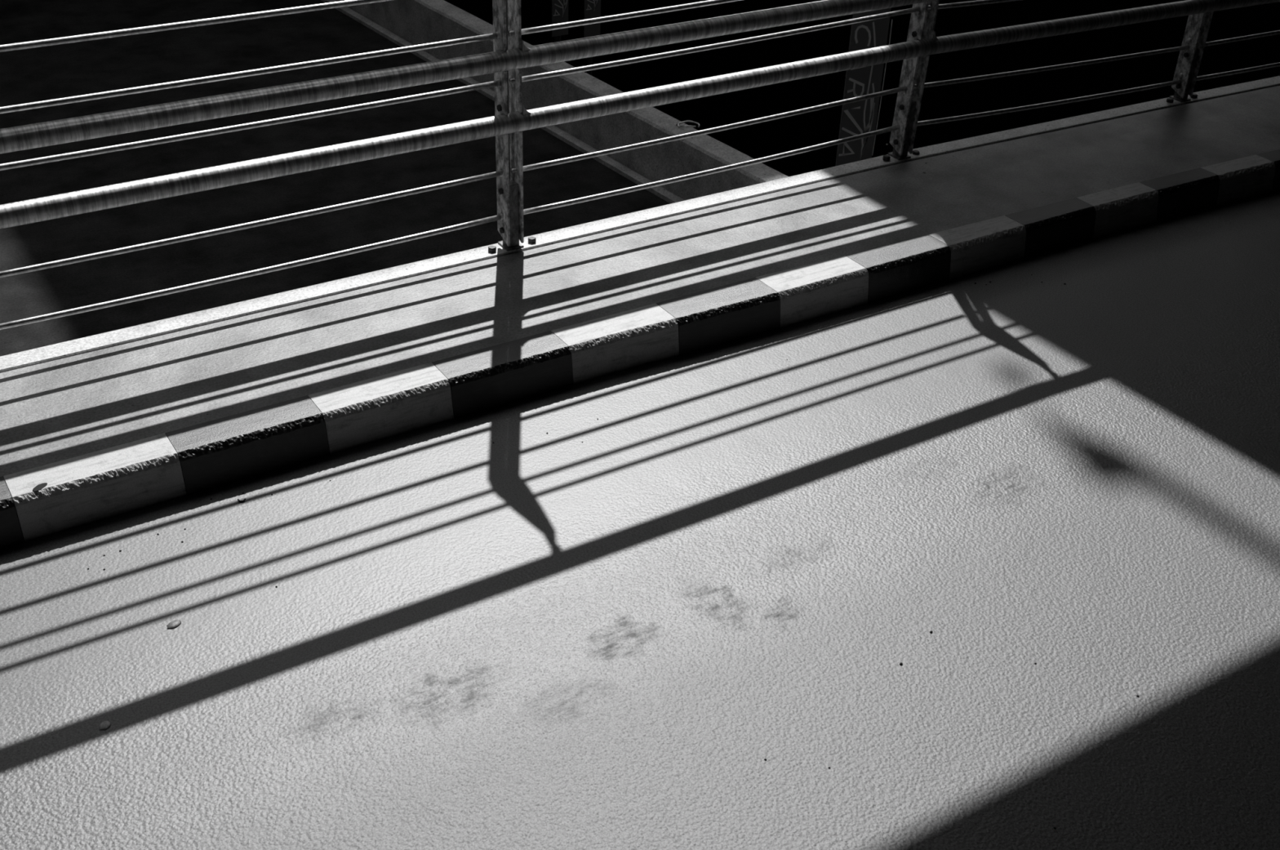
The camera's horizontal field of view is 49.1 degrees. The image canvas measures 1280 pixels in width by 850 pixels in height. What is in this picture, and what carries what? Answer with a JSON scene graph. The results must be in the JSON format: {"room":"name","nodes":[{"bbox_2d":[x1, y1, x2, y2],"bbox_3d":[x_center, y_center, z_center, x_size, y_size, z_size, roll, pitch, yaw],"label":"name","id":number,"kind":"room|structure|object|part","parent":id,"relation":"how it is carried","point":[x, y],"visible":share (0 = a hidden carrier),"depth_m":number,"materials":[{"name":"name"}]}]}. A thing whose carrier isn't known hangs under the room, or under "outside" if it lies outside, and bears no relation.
{"room":"parking garage ramp","nodes":[
{"label":"parking garage ramp","id":0,"kind":"room"},
{"bbox_2d":[0,0,677,461],"bbox_3d":[-3.268,-0.837,4.590,5.600,0.250,4.870,-17,37,-28],"label":"road","id":1,"kind":"structure","parent":0,"point":[29,75],"depth_m":4.43,"materials":[{"name":"black asphalt"}]},
{"bbox_2d":[321,0,789,204],"bbox_3d":[-1.097,-0.545,6.458,0.137,2.997,4.916,-20,39,-30],"label":"wall","id":2,"kind":"structure","parent":0,"point":[405,23],"depth_m":4.64,"materials":[{"name":"concrete"}]},
{"bbox_2d":[673,120,700,127],"bbox_3d":[0.143,-0.925,4.336,0.084,0.022,0.050,7,33,7],"label":"wire loop","id":3,"kind":"object","parent":2,"relation":"on","point":[680,122],"visible":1,"depth_m":4.34,"materials":[{"name":"grey metal"}]},
{"bbox_2d":[0,189,1279,849],"bbox_3d":[1.463,0.812,1.864,10.180,0.001,4.494,-17,37,-28],"label":"road surface","id":4,"kind":"structure","parent":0,"point":[529,638],"depth_m":2.52,"materials":[{"name":"grey concrete"}]},
{"bbox_2d":[0,475,24,548],"bbox_3d":[-1.304,0.204,2.576,0.291,0.106,0.107,-17,37,-28],"label":"curb block","id":5,"kind":"object","parent":4,"relation":"on","point":[11,534],"visible":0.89,"depth_m":2.60,"materials":[{"name":"black paint"}]},
{"bbox_2d":[3,432,186,541],"bbox_3d":[-1.051,0.125,2.715,0.305,0.106,0.108,-17,37,-28],"label":"curb block","id":6,"kind":"object","parent":4,"relation":"on","point":[104,483],"visible":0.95,"depth_m":2.68,"materials":[{"name":"white paint"}]},
{"bbox_2d":[32,482,47,491],"bbox_3d":[-1.126,0.116,2.627,0.018,0.001,0.035,18,36,23],"label":"leaf","id":7,"kind":"object","parent":6,"relation":"on","point":[39,486],"visible":1,"depth_m":2.63,"materials":[{"name":"black plant"}]},
{"bbox_2d":[98,720,111,730],"bbox_3d":[-0.854,0.479,2.236,0.018,0.004,0.022,5,33,4],"label":"pebble","id":8,"kind":"object","parent":4,"relation":"on","point":[105,725],"visible":1,"depth_m":2.23,"materials":[{"name":"stone"}]},
{"bbox_2d":[166,619,181,629],"bbox_3d":[-0.814,0.347,2.444,0.020,0.004,0.029,22,37,28],"label":"pebble","id":9,"kind":"object","parent":4,"relation":"on","point":[175,624],"visible":1,"depth_m":2.44,"materials":[{"name":"grey stone"}]},
{"bbox_2d":[164,395,329,494],"bbox_3d":[-0.796,0.046,2.856,0.297,0.106,0.108,-17,37,-28],"label":"curb block","id":10,"kind":"object","parent":4,"relation":"on","point":[220,451],"visible":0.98,"depth_m":2.82,"materials":[{"name":"black paint"}]},
{"bbox_2d":[307,362,453,453],"bbox_3d":[-0.550,-0.031,2.991,0.283,0.107,0.109,-17,37,-28],"label":"curb block","id":11,"kind":"object","parent":4,"relation":"on","point":[376,408],"visible":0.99,"depth_m":2.96,"materials":[{"name":"white paint"}]},
{"bbox_2d":[431,330,573,417],"bbox_3d":[-0.304,-0.107,3.127,0.297,0.106,0.110,-17,37,-28],"label":"curb block","id":12,"kind":"object","parent":4,"relation":"on","point":[486,378],"visible":0.95,"depth_m":3.09,"materials":[{"name":"black paint"}]},
{"bbox_2d":[551,303,679,383],"bbox_3d":[-0.056,-0.183,3.260,0.284,0.106,0.116,-17,37,-28],"label":"curb block","id":13,"kind":"object","parent":4,"relation":"on","point":[647,334],"visible":0.96,"depth_m":3.23,"materials":[{"name":"white paint"}]},
{"bbox_2d":[655,277,780,355],"bbox_3d":[0.191,-0.256,3.391,0.291,0.106,0.122,-17,37,-28],"label":"curb block","id":14,"kind":"object","parent":4,"relation":"on","point":[740,309],"visible":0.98,"depth_m":3.36,"materials":[{"name":"black paint"}]},
{"bbox_2d":[755,255,868,327],"bbox_3d":[0.433,-0.331,3.523,0.278,0.106,0.121,-17,37,-28],"label":"curb block","id":15,"kind":"object","parent":4,"relation":"on","point":[824,287],"visible":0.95,"depth_m":3.49,"materials":[{"name":"white paint"}]},
{"bbox_2d":[845,234,951,302],"bbox_3d":[0.672,-0.402,3.649,0.279,0.107,0.111,-17,37,-28],"label":"curb block","id":16,"kind":"object","parent":4,"relation":"on","point":[904,266],"visible":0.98,"depth_m":3.61,"materials":[{"name":"black paint"}]},
{"bbox_2d":[928,215,1026,279],"bbox_3d":[0.907,-0.473,3.776,0.273,0.106,0.106,-17,37,-28],"label":"curb block","id":17,"kind":"object","parent":4,"relation":"on","point":[1000,240],"visible":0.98,"depth_m":3.74,"materials":[{"name":"white paint"}]},
{"bbox_2d":[1004,197,1096,257],"bbox_3d":[1.139,-0.544,3.901,0.271,0.106,0.101,-17,37,-28],"label":"curb block","id":18,"kind":"object","parent":4,"relation":"on","point":[1058,224],"visible":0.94,"depth_m":3.87,"materials":[{"name":"black paint"}]},
{"bbox_2d":[1076,182,1159,237],"bbox_3d":[1.366,-0.610,4.019,0.253,0.106,0.100,-17,37,-28],"label":"curb block","id":19,"kind":"object","parent":4,"relation":"on","point":[1135,204],"visible":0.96,"depth_m":3.99,"materials":[{"name":"white paint"}]},
{"bbox_2d":[1139,167,1219,221],"bbox_3d":[1.586,-0.673,4.132,0.257,0.107,0.102,-17,37,-28],"label":"curb block","id":20,"kind":"object","parent":4,"relation":"on","point":[1197,188],"visible":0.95,"depth_m":4.10,"materials":[{"name":"black paint"}]},
{"bbox_2d":[1200,154,1275,204],"bbox_3d":[1.804,-0.735,4.242,0.248,0.106,0.091,-16,37,-26],"label":"curb block","id":21,"kind":"object","parent":4,"relation":"on","point":[1244,177],"visible":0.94,"depth_m":4.21,"materials":[{"name":"white paint"}]},
{"bbox_2d":[1256,149,1279,191],"bbox_3d":[2.022,-0.794,4.349,0.258,0.106,0.091,-15,36,-25],"label":"curb block","id":22,"kind":"object","parent":4,"relation":"on","point":[1274,156],"visible":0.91,"depth_m":4.28,"materials":[{"name":"black paint"}]},
{"bbox_2d":[0,85,1279,476],"bbox_3d":[0.118,-0.382,3.543,10.115,0.060,0.564,-16,37,-27],"label":"sidewalk","id":23,"kind":"structure","parent":0,"point":[55,411],"depth_m":3.41,"materials":[{"name":"concrete"}]},
{"bbox_2d":[0,75,1279,478],"bbox_3d":[-0.028,-0.146,3.940,10.104,0.904,0.198,-16,37,-27],"label":"ledge","id":24,"kind":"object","parent":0,"point":[33,357],"depth_m":3.62,"materials":[{"name":"concrete"}]},
{"bbox_2d":[0,0,1279,329],"bbox_3d":[0.400,-1.004,3.539,9.309,1.009,0.393,-16,37,-27],"label":"steel railing","id":25,"kind":"object","parent":24,"relation":"on","point":[507,126],"visible":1,"depth_m":3.34,"materials":[{"name":"grey metal"}]},
{"bbox_3d":[-0.862,-0.842,2.908,1.302,0.014,0.013,-17,37,-28],"label":"thin rod","id":26,"kind":"part","parent":25,"relation":"part of","materials":[{"name":"grey metal"}]},
{"bbox_3d":[-0.866,-0.741,2.972,1.302,0.014,0.013,-17,37,-28],"label":"thin rod","id":27,"kind":"part","parent":25,"relation":"part of","materials":[{"name":"grey metal"}]},
{"bbox_3d":[-0.870,-0.644,3.034,1.303,0.015,0.013,-17,37,-28],"label":"thin rod","id":28,"kind":"part","parent":25,"relation":"part of","materials":[{"name":"grey metal"}]},
{"bbox_3d":[-0.877,-0.452,3.157,1.303,0.016,0.013,-17,37,-28],"label":"thin rod","id":29,"kind":"part","parent":25,"relation":"part of","materials":[{"name":"grey metal"}]},
{"bbox_3d":[-0.881,-0.353,3.220,1.303,0.018,0.013,-17,37,-28],"label":"thin rod","id":30,"kind":"part","parent":25,"relation":"part of","materials":[{"name":"grey metal"}]},
{"bbox_3d":[0.354,-1.015,3.615,9.304,0.088,0.173,-16,37,-27],"label":"pipe rail","id":31,"kind":"part","parent":25,"relation":"part of","materials":[{"name":"grey metal"}]},
{"bbox_3d":[-0.330,-0.848,3.309,0.006,0.910,0.056,-17,37,-28],"label":"plate","id":32,"kind":"part","parent":25,"relation":"part of","materials":[{"name":"metal"}]},
{"bbox_3d":[-0.326,-0.528,3.525,0.048,0.173,0.052,-17,37,-28],"label":"post","id":33,"kind":"part","parent":25,"relation":"part of","materials":[{"name":"metal"}]},
{"bbox_3d":[-0.297,-0.858,3.327,0.006,0.910,0.056,-17,37,-28],"label":"plate","id":34,"kind":"part","parent":25,"relation":"part of","materials":[{"name":"metal"}]},
{"bbox_3d":[0.241,-1.091,3.580,1.294,0.023,0.013,-17,37,-28],"label":"thin rod","id":35,"kind":"part","parent":25,"relation":"part of","materials":[{"name":"grey metal"}]},
{"bbox_3d":[0.382,-0.854,3.654,9.302,0.088,0.272,-17,37,-28],"label":"pipe rail","id":36,"kind":"part","parent":25,"relation":"part of","materials":[{"name":"grey metal"}]},
{"bbox_3d":[0.229,-0.802,3.764,1.294,0.024,0.013,-17,37,-28],"label":"thin rod","id":37,"kind":"part","parent":25,"relation":"part of","materials":[{"name":"grey metal"}]},
{"bbox_3d":[0.225,-0.704,3.827,1.294,0.026,0.013,-17,37,-28],"label":"thin rod","id":38,"kind":"part","parent":25,"relation":"part of","materials":[{"name":"grey metal"}]},
{"bbox_3d":[0.237,-0.995,3.641,1.294,0.023,0.013,-17,37,-28],"label":"thin rod","id":39,"kind":"part","parent":25,"relation":"part of","materials":[{"name":"grey metal"}]},
{"bbox_3d":[0.779,-0.873,4.135,0.048,0.173,0.052,-14,36,-28],"label":"post","id":40,"kind":"part","parent":25,"relation":"part of","materials":[{"name":"metal"}]},
{"bbox_3d":[0.789,-1.197,3.926,0.006,0.910,0.056,-14,36,-28],"label":"plate","id":41,"kind":"part","parent":25,"relation":"part of","materials":[{"name":"metal"}]},
{"bbox_3d":[0.823,-1.206,3.945,0.007,0.910,0.056,-14,36,-28],"label":"plate","id":42,"kind":"part","parent":25,"relation":"part of","materials":[{"name":"grey metal"}]},
{"bbox_3d":[1.307,-1.304,4.213,1.187,0.045,0.013,-16,37,-26],"label":"thin rod","id":43,"kind":"part","parent":25,"relation":"part of","materials":[{"name":"grey metal"}]},
{"bbox_3d":[1.295,-1.014,4.398,1.187,0.045,0.013,-16,37,-26],"label":"thin rod","id":44,"kind":"part","parent":25,"relation":"part of","materials":[{"name":"grey metal"}]},
{"bbox_3d":[1.299,-1.112,4.335,1.187,0.045,0.013,-16,37,-26],"label":"thin rod","id":45,"kind":"part","parent":25,"relation":"part of","materials":[{"name":"grey metal"}]},
{"bbox_3d":[1.815,-1.165,4.657,0.048,0.173,0.052,-15,37,-25],"label":"post","id":46,"kind":"part","parent":25,"relation":"part of","materials":[{"name":"metal"}]},
{"bbox_3d":[1.811,-1.484,4.441,0.006,0.910,0.056,-15,37,-25],"label":"plate","id":47,"kind":"part","parent":25,"relation":"part of","materials":[{"name":"metal"}]},
{"bbox_3d":[1.845,-1.494,4.458,0.006,0.910,0.056,-15,37,-25],"label":"plate","id":48,"kind":"part","parent":25,"relation":"part of","materials":[{"name":"metal"}]},
{"bbox_3d":[2.377,-1.298,4.946,1.280,0.018,0.013,-15,37,-25],"label":"thin rod","id":49,"kind":"part","parent":25,"relation":"part of","materials":[{"name":"grey metal"}]},
{"bbox_3d":[2.381,-1.397,4.883,1.280,0.016,0.013,-15,37,-25],"label":"thin rod","id":50,"kind":"part","parent":25,"relation":"part of","materials":[{"name":"grey metal"}]},
{"label":"outside","id":51,"kind":"structure","parent":0,"visible":0},
{"bbox_3d":[2.698,-1.623,11.357,28.000,0.200,19.200,-17,37,-28],"label":"ground","id":52,"kind":"structure","parent":51,"visible":0},
{"bbox_2d":[551,0,568,42],"bbox_3d":[-0.456,-1.669,7.819,0.121,3.469,0.052,-17,37,-28],"label":"banner","id":53,"kind":"object","parent":52,"relation":"on","point":[559,7],"visible":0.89,"depth_m":7.47,"materials":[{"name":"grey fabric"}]},
{"bbox_2d":[583,0,600,75],"bbox_3d":[-0.315,-2.092,8.782,0.136,3.155,0.052,-17,37,-28],"label":"banner","id":54,"kind":"object","parent":52,"relation":"on","point":[592,7],"visible":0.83,"depth_m":8.52,"materials":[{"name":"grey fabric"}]},
{"bbox_2d":[835,7,892,166],"bbox_3d":[0.708,-0.032,5.529,0.186,3.255,0.052,-17,37,-28],"label":"sign","id":55,"kind":"object","parent":52,"relation":"on","point":[857,117],"visible":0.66,"depth_m":4.80,"materials":[{"name":"grey fabric"}]}
]}

